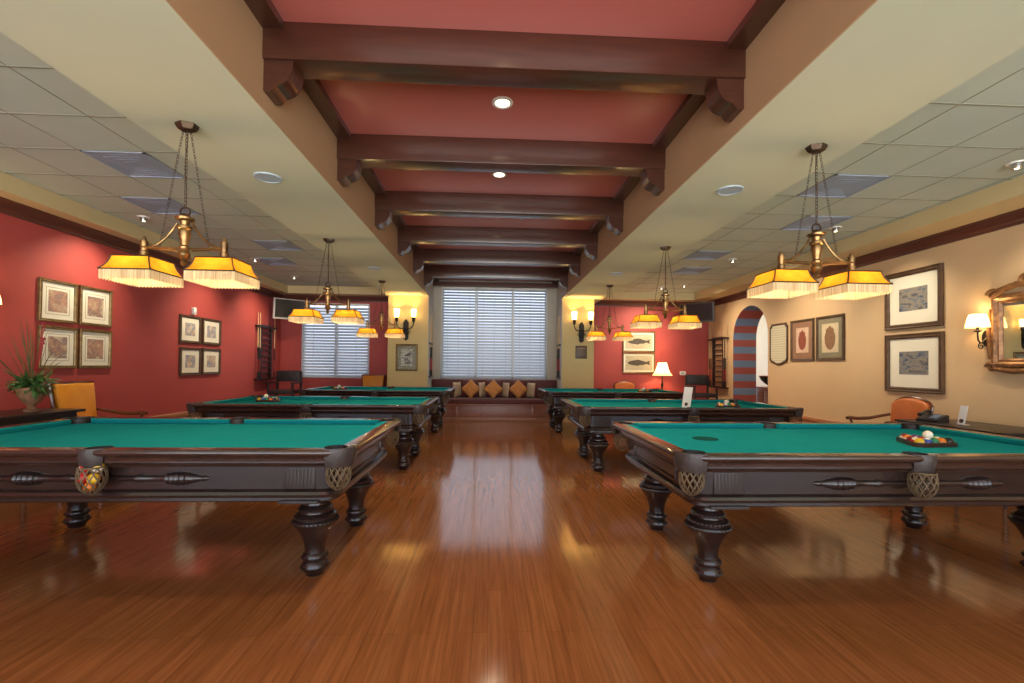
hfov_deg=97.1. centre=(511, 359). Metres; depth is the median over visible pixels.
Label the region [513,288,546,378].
window blind
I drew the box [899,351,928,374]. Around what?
print
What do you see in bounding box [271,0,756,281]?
ceiling
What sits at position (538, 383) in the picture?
cushion
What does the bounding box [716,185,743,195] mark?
ceiling speaker
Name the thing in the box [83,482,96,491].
ball
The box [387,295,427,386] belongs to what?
wall
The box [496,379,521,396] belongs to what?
cushion
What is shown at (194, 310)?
wall sensor
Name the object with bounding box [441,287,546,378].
window
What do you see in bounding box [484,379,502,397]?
throw pillow
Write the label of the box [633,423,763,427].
cushion
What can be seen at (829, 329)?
print
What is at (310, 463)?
pool table
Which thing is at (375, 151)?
ceiling beam
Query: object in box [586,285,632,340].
pendant light
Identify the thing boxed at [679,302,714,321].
television
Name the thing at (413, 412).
pool table
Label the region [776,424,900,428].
cushion
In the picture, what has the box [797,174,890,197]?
ceiling vent
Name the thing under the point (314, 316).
pendant light
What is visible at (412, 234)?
ceiling beam
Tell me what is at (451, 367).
window blind
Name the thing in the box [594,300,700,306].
crown molding
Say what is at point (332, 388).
ball rack
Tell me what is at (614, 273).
ceiling speaker
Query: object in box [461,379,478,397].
throw pillow
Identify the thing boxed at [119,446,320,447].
cushion
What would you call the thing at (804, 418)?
baseboard
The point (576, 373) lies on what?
wall
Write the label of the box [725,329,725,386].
pool cue
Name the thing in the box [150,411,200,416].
baseboard
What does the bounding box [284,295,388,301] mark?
crown molding
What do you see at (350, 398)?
cushion
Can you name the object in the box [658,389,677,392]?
cushion
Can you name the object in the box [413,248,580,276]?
ceiling beam
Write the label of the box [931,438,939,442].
ball
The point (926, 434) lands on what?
ball
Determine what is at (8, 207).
crown molding
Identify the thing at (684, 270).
ceiling vent
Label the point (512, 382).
throw pillow
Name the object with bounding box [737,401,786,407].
cushion
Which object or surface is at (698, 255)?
ceiling vent
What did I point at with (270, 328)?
cue rack
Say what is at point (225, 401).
cushion
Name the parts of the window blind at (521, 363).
rail, head rail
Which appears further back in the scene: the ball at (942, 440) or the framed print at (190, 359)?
the framed print at (190, 359)
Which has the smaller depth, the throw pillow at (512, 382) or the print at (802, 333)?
the print at (802, 333)
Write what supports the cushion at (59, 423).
on the pool table at (310, 463)
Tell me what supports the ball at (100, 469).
in the pool table at (310, 463)
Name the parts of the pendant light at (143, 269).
lamp shade, shade post, arm, chain, chain, chain, arm, lamp shade, shade post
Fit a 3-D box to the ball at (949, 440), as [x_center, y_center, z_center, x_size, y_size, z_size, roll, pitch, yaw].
[2.959,0.557,3.065,0.056,0.057,0.056,1,-1,-38]
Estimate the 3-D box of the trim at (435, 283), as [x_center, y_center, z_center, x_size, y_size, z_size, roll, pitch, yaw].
[-0.403,-1.861,11.251,3.086,0.105,0.139,1,-1,-3]
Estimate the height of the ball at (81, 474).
0.057 m
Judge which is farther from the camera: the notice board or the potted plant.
the notice board
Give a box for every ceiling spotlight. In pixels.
[137,215,150,221]
[829,226,841,231]
[1005,159,1023,169]
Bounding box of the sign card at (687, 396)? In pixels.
[682,387,692,407]
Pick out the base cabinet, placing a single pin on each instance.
(761, 391)
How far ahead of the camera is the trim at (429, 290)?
10.58 m
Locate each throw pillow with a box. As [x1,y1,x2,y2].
[453,382,461,396]
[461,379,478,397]
[478,382,485,396]
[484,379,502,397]
[502,382,509,397]
[509,380,526,396]
[509,380,527,397]
[526,382,534,397]
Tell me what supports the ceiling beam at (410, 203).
attached to the ceiling at (365, 107)
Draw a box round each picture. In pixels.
[622,331,655,351]
[622,352,654,372]
[790,318,814,360]
[816,313,844,360]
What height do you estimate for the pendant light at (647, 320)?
1.076 m
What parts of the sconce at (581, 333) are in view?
lamp shade, lamp shade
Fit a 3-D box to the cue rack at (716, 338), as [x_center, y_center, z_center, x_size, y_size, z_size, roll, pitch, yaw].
[4.993,0.071,10.976,0.100,1.230,0.860,1,-1,-3]
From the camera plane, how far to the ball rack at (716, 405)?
5.86 m
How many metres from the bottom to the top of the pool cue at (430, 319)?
1.450 m
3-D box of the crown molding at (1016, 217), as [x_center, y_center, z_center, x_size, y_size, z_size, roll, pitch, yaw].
[5.305,-1.494,4.625,0.105,0.135,13.900,1,-1,-3]
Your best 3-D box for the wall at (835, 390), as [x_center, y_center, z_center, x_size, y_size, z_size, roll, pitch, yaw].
[5.611,-0.437,4.724,0.540,3.700,14.100,1,-1,-3]
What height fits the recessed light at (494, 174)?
0.010 m
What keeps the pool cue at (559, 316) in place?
in the holder
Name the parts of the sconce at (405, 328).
lamp shade, lamp shade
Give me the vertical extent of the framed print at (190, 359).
0.475 m
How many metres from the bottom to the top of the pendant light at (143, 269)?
1.076 m
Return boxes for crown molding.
[0,196,283,297]
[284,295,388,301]
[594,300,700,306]
[708,208,1023,305]
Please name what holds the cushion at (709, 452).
on the pool table at (758, 463)
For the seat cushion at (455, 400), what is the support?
on the window bench
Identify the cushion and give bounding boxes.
[0,420,70,433]
[0,446,93,446]
[91,418,229,423]
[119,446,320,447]
[204,396,253,403]
[244,419,379,423]
[262,396,339,398]
[310,387,330,389]
[334,404,371,404]
[335,386,387,388]
[337,421,386,444]
[349,397,425,399]
[394,387,446,388]
[432,379,462,396]
[448,397,544,403]
[464,379,492,396]
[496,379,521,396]
[526,380,556,397]
[546,388,596,389]
[573,399,647,401]
[603,389,652,390]
[627,424,690,449]
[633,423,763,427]
[656,399,728,401]
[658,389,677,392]
[709,452,896,452]
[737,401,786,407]
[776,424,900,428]
[919,426,1023,445]
[920,452,1023,452]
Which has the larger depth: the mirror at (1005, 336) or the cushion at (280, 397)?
the cushion at (280, 397)
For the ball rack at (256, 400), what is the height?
0.030 m
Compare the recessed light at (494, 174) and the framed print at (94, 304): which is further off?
the framed print at (94, 304)
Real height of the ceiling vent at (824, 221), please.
0.012 m
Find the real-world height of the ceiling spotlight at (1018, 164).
0.052 m
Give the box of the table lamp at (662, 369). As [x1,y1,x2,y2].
[653,361,671,388]
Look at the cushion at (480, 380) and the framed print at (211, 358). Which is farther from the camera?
the cushion at (480, 380)
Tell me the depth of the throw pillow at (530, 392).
10.89 m
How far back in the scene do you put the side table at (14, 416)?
4.43 m
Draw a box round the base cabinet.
[756,386,767,402]
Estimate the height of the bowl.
0.268 m
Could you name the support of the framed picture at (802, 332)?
attached to the wall at (835, 390)
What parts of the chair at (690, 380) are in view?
leg, backrest, seat, leg, leg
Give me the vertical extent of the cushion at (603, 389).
0.035 m
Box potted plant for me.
[0,319,62,411]
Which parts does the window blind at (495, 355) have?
head rail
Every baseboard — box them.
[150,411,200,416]
[791,416,839,421]
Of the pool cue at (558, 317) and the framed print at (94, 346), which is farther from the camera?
the pool cue at (558, 317)
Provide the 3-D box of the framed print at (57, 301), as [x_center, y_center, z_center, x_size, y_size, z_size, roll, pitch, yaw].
[-5.381,-0.690,5.365,0.032,0.495,0.475,1,-1,-3]
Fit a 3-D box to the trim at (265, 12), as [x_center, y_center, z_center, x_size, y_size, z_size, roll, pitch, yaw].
[-1.558,-2.065,4.312,0.128,0.050,13.900,1,-1,-3]
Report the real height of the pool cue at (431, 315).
1.450 m
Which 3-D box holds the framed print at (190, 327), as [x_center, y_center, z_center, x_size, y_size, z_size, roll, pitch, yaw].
[-5.493,-0.515,7.725,0.032,0.475,0.545,1,-1,-3]
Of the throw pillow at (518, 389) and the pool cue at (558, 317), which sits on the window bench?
the throw pillow at (518, 389)
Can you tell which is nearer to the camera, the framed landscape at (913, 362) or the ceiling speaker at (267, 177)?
the ceiling speaker at (267, 177)
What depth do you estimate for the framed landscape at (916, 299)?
5.90 m
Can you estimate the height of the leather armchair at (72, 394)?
1.053 m
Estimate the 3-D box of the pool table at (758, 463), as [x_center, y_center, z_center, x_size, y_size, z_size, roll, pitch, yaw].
[2.251,0.946,3.240,2.768,0.819,1.590,1,-1,-3]
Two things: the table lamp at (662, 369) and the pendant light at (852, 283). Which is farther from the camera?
the table lamp at (662, 369)
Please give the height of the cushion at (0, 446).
0.035 m
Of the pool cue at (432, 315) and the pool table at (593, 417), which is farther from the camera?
the pool cue at (432, 315)
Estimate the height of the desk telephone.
0.131 m
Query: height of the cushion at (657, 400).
0.035 m
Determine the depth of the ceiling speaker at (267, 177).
3.87 m
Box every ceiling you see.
[0,0,427,295]
[0,171,386,295]
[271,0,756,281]
[602,175,1023,301]
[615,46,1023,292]
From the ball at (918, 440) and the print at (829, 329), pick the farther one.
the print at (829, 329)
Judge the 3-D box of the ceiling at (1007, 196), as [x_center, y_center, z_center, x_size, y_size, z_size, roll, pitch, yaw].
[3.886,-1.708,4.562,2.950,0.260,13.900,1,-1,-3]
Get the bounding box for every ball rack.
[255,399,280,401]
[332,388,347,389]
[715,404,740,407]
[896,436,957,447]
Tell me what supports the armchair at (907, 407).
on the floor
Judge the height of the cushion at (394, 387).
0.035 m
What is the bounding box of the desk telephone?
[916,409,948,422]
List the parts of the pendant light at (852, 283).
shade post, lamp shade, arm, chain, chain, chain, arm, shade post, lamp shade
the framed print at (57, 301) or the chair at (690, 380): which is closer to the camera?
the framed print at (57, 301)
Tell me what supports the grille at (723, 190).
attached to the ceiling speaker at (731, 189)
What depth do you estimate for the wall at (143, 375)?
6.50 m
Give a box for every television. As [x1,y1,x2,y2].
[272,297,310,320]
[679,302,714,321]
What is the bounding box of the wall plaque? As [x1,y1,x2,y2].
[575,346,586,358]
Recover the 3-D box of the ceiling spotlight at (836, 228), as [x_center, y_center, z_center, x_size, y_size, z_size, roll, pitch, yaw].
[4.248,-1.708,5.930,0.144,0.052,0.144,1,-1,-3]
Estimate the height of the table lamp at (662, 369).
0.750 m
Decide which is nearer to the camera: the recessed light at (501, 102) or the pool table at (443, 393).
the recessed light at (501, 102)
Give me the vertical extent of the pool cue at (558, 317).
1.450 m
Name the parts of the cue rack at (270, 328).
post, rail, rail, post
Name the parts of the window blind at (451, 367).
head rail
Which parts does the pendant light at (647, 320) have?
shade post, lamp shade, arm, arm, shade post, lamp shade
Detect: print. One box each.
[36,325,77,367]
[37,277,77,323]
[77,329,111,367]
[78,285,112,327]
[178,314,201,343]
[179,347,201,375]
[185,323,194,335]
[185,355,194,367]
[201,318,221,345]
[201,348,220,374]
[207,326,215,337]
[395,344,417,370]
[625,334,651,348]
[625,356,651,369]
[796,327,808,352]
[822,322,837,352]
[899,285,927,311]
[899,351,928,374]
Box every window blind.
[301,303,369,377]
[441,287,475,377]
[476,287,512,378]
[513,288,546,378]
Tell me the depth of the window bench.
10.53 m
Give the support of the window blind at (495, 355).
attached to the window at (476, 291)
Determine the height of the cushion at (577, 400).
0.035 m
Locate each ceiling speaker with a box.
[253,172,282,183]
[367,267,380,269]
[609,272,622,275]
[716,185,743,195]
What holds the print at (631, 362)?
attached to the picture at (631, 362)
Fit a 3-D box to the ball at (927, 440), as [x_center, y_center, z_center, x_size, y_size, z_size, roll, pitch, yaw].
[2.791,0.555,3.040,0.056,0.057,0.056,0,-1,24]
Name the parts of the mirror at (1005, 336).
frame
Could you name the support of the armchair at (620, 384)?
on the floor
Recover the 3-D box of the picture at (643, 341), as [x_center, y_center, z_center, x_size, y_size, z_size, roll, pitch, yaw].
[3.220,-0.456,11.455,0.840,0.520,0.030,1,-1,-3]
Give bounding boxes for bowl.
[759,376,767,386]
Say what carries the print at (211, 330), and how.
attached to the framed print at (211, 328)
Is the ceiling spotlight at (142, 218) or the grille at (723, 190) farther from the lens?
the ceiling spotlight at (142, 218)
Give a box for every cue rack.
[254,324,276,379]
[708,337,728,388]
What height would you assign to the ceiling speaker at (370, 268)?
0.012 m
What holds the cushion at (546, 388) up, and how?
on the pool table at (552, 396)
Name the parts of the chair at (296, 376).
leg, seat, backrest, leg, leg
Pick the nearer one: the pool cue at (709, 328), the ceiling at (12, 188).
the ceiling at (12, 188)
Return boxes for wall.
[0,213,280,416]
[279,280,707,398]
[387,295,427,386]
[562,298,593,421]
[708,224,1023,426]
[756,314,767,385]
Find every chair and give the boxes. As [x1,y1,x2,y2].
[265,370,302,395]
[684,375,719,398]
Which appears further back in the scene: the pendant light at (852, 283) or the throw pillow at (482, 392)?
the throw pillow at (482, 392)
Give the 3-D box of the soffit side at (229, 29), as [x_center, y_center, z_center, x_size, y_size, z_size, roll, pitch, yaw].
[-1.597,-1.833,3.581,0.012,0.536,12.450,1,-1,-3]
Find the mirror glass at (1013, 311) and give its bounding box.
[1003,301,1023,358]
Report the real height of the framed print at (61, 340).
0.495 m
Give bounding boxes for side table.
[0,408,85,425]
[895,419,1023,509]
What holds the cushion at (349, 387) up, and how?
on the pool table at (443, 393)
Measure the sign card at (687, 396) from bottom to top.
0.270 m
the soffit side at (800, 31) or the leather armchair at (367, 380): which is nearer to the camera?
the soffit side at (800, 31)
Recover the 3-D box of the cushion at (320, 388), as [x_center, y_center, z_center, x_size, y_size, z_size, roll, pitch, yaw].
[-3.829,0.583,9.023,0.052,0.035,1.146,1,-1,-3]
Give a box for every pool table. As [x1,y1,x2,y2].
[0,416,401,576]
[186,395,438,469]
[300,386,455,432]
[538,388,683,432]
[560,398,803,471]
[612,421,1023,582]
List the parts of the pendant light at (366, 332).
lamp shade, lamp shade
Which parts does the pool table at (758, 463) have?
leg, panel, leg, rail, leg, leg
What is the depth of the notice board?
8.69 m
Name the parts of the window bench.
seat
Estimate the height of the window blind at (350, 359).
1.830 m
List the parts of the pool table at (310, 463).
leg, rail, leg, leg, panel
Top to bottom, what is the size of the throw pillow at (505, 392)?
0.358 m
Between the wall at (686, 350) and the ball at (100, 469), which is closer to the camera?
the ball at (100, 469)
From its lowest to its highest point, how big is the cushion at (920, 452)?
0.035 m
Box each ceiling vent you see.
[80,150,184,178]
[119,197,200,214]
[251,240,302,250]
[253,258,297,265]
[673,267,712,273]
[684,251,731,259]
[780,216,852,230]
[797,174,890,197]
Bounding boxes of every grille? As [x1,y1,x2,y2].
[255,174,279,182]
[718,187,741,194]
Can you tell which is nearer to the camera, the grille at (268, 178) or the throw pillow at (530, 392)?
the grille at (268, 178)
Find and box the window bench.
[428,379,556,421]
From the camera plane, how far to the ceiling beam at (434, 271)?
9.68 m
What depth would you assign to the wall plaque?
10.52 m
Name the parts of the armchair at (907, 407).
arm, backrest, frame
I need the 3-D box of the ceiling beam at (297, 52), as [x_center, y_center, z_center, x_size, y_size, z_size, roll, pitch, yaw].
[-0.017,-1.878,2.980,3.086,0.430,0.200,1,-1,-3]
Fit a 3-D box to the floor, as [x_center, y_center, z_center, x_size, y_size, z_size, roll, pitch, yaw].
[1.675,1.429,4.513,14.500,0.120,14.100,1,-1,-3]
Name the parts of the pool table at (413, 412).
rail, leg, leg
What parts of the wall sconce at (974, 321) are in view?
lamp shade, scroll arm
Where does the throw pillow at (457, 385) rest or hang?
on the window bench
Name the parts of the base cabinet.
door, door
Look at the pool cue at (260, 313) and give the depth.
9.97 m
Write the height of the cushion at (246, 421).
0.035 m
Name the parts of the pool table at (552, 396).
leg, leg, rail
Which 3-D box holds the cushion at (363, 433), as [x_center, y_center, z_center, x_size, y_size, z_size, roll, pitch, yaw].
[-1.039,0.525,3.223,0.052,0.035,1.146,1,-1,-3]
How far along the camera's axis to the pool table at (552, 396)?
8.63 m
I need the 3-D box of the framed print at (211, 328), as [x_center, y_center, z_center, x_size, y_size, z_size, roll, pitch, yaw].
[-5.521,-0.507,8.314,0.032,0.475,0.545,1,-1,-3]
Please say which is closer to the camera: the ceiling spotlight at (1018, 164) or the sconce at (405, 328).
the ceiling spotlight at (1018, 164)
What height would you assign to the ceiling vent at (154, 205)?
0.012 m
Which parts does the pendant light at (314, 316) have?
lamp shade, shade post, arm, chain, chain, arm, lamp shade, shade post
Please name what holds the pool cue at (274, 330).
on the cue rack at (270, 328)
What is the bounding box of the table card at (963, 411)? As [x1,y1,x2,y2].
[957,406,968,424]
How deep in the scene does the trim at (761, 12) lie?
3.55 m
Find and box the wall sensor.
[191,307,196,314]
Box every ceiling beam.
[262,21,745,121]
[337,134,665,195]
[375,191,623,235]
[398,225,597,259]
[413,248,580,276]
[424,265,567,288]
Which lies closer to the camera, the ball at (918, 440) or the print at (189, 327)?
the ball at (918, 440)
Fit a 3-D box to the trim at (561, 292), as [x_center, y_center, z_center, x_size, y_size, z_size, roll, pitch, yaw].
[1.157,-0.255,10.646,0.012,3.420,1.450,1,-1,-3]
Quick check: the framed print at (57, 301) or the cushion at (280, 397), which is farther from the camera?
the cushion at (280, 397)
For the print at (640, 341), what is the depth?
11.46 m
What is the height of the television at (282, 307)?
0.483 m
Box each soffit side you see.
[166,0,424,291]
[566,0,877,293]
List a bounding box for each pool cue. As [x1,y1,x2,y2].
[257,312,258,377]
[259,313,260,377]
[273,330,274,377]
[429,319,430,375]
[431,315,431,372]
[431,315,432,375]
[557,325,557,376]
[558,316,559,376]
[558,317,558,372]
[709,328,709,384]
[710,358,711,384]
[723,332,723,386]
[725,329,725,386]
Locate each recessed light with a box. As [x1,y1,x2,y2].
[492,96,512,108]
[492,172,506,177]
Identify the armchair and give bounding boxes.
[48,381,147,416]
[362,374,385,386]
[613,381,634,388]
[846,396,933,422]
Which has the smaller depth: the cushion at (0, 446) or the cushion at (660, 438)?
the cushion at (0, 446)
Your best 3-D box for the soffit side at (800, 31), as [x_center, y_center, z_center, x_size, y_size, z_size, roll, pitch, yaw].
[1.498,-1.798,3.725,0.012,0.536,12.450,1,-1,-3]
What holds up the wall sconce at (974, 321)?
attached to the wall at (835, 390)
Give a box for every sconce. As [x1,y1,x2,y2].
[394,309,415,340]
[572,312,592,342]
[965,314,990,348]
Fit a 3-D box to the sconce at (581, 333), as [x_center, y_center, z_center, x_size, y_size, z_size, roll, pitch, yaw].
[1.624,-0.743,10.448,0.504,0.710,0.201,1,-1,-3]
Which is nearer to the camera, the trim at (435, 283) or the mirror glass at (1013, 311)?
the mirror glass at (1013, 311)
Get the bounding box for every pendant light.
[97,120,260,288]
[288,238,364,324]
[356,280,404,337]
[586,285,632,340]
[630,246,701,329]
[746,142,892,299]
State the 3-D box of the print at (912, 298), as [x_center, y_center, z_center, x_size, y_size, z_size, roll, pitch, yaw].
[5.279,-0.800,5.950,0.003,0.305,0.400,1,-1,-3]
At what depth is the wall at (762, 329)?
14.11 m
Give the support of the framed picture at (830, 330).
attached to the wall at (835, 390)
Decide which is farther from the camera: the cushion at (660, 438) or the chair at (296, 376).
the chair at (296, 376)
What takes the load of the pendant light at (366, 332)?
hanging from the ceiling at (140, 58)
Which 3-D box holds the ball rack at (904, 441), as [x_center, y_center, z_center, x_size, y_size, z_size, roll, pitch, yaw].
[2.832,0.571,3.145,0.320,0.030,0.290,1,-1,-9]
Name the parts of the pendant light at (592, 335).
lamp shade, lamp shade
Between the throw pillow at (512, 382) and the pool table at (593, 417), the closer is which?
the pool table at (593, 417)
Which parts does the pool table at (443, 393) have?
rail, leg, leg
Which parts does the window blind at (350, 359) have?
rail, head rail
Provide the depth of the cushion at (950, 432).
3.42 m
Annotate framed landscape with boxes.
[884,263,943,330]
[884,331,944,393]
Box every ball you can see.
[77,472,89,482]
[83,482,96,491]
[86,473,100,483]
[92,464,104,472]
[914,438,924,442]
[922,431,932,438]
[923,438,932,442]
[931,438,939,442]
[937,438,946,442]
[944,438,953,442]
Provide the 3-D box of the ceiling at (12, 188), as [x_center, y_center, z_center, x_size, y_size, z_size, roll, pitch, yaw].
[-3.954,-1.797,4.196,2.750,0.260,13.900,1,-1,-3]
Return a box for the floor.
[0,421,1023,682]
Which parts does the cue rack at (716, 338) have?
post, rail, post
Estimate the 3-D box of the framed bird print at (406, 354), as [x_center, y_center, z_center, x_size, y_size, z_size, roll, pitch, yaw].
[-2.409,-0.048,10.335,0.500,0.620,0.030,1,-1,-3]
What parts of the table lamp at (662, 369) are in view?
lamp shade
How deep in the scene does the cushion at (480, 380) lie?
11.07 m
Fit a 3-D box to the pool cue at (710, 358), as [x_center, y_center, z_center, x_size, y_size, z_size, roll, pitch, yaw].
[4.975,-0.071,11.297,0.030,1.450,0.028,1,-1,-3]
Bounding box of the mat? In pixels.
[692,436,718,440]
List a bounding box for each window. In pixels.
[301,305,369,377]
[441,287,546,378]
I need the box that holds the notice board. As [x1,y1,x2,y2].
[770,322,787,364]
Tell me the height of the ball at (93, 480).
0.056 m
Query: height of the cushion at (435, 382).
0.440 m
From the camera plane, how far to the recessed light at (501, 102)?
3.65 m
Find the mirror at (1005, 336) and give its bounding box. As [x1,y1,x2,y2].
[983,273,1023,373]
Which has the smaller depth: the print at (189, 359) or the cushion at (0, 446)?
the cushion at (0, 446)
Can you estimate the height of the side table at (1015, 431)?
0.715 m
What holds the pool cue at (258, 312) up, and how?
on the cue rack at (270, 328)
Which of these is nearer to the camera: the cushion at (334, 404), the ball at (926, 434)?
the ball at (926, 434)
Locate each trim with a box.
[244,0,438,280]
[425,282,433,386]
[433,281,557,288]
[552,0,785,283]
[556,282,566,387]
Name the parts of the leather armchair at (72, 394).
frame, backrest, arm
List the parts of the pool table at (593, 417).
leg, leg, rail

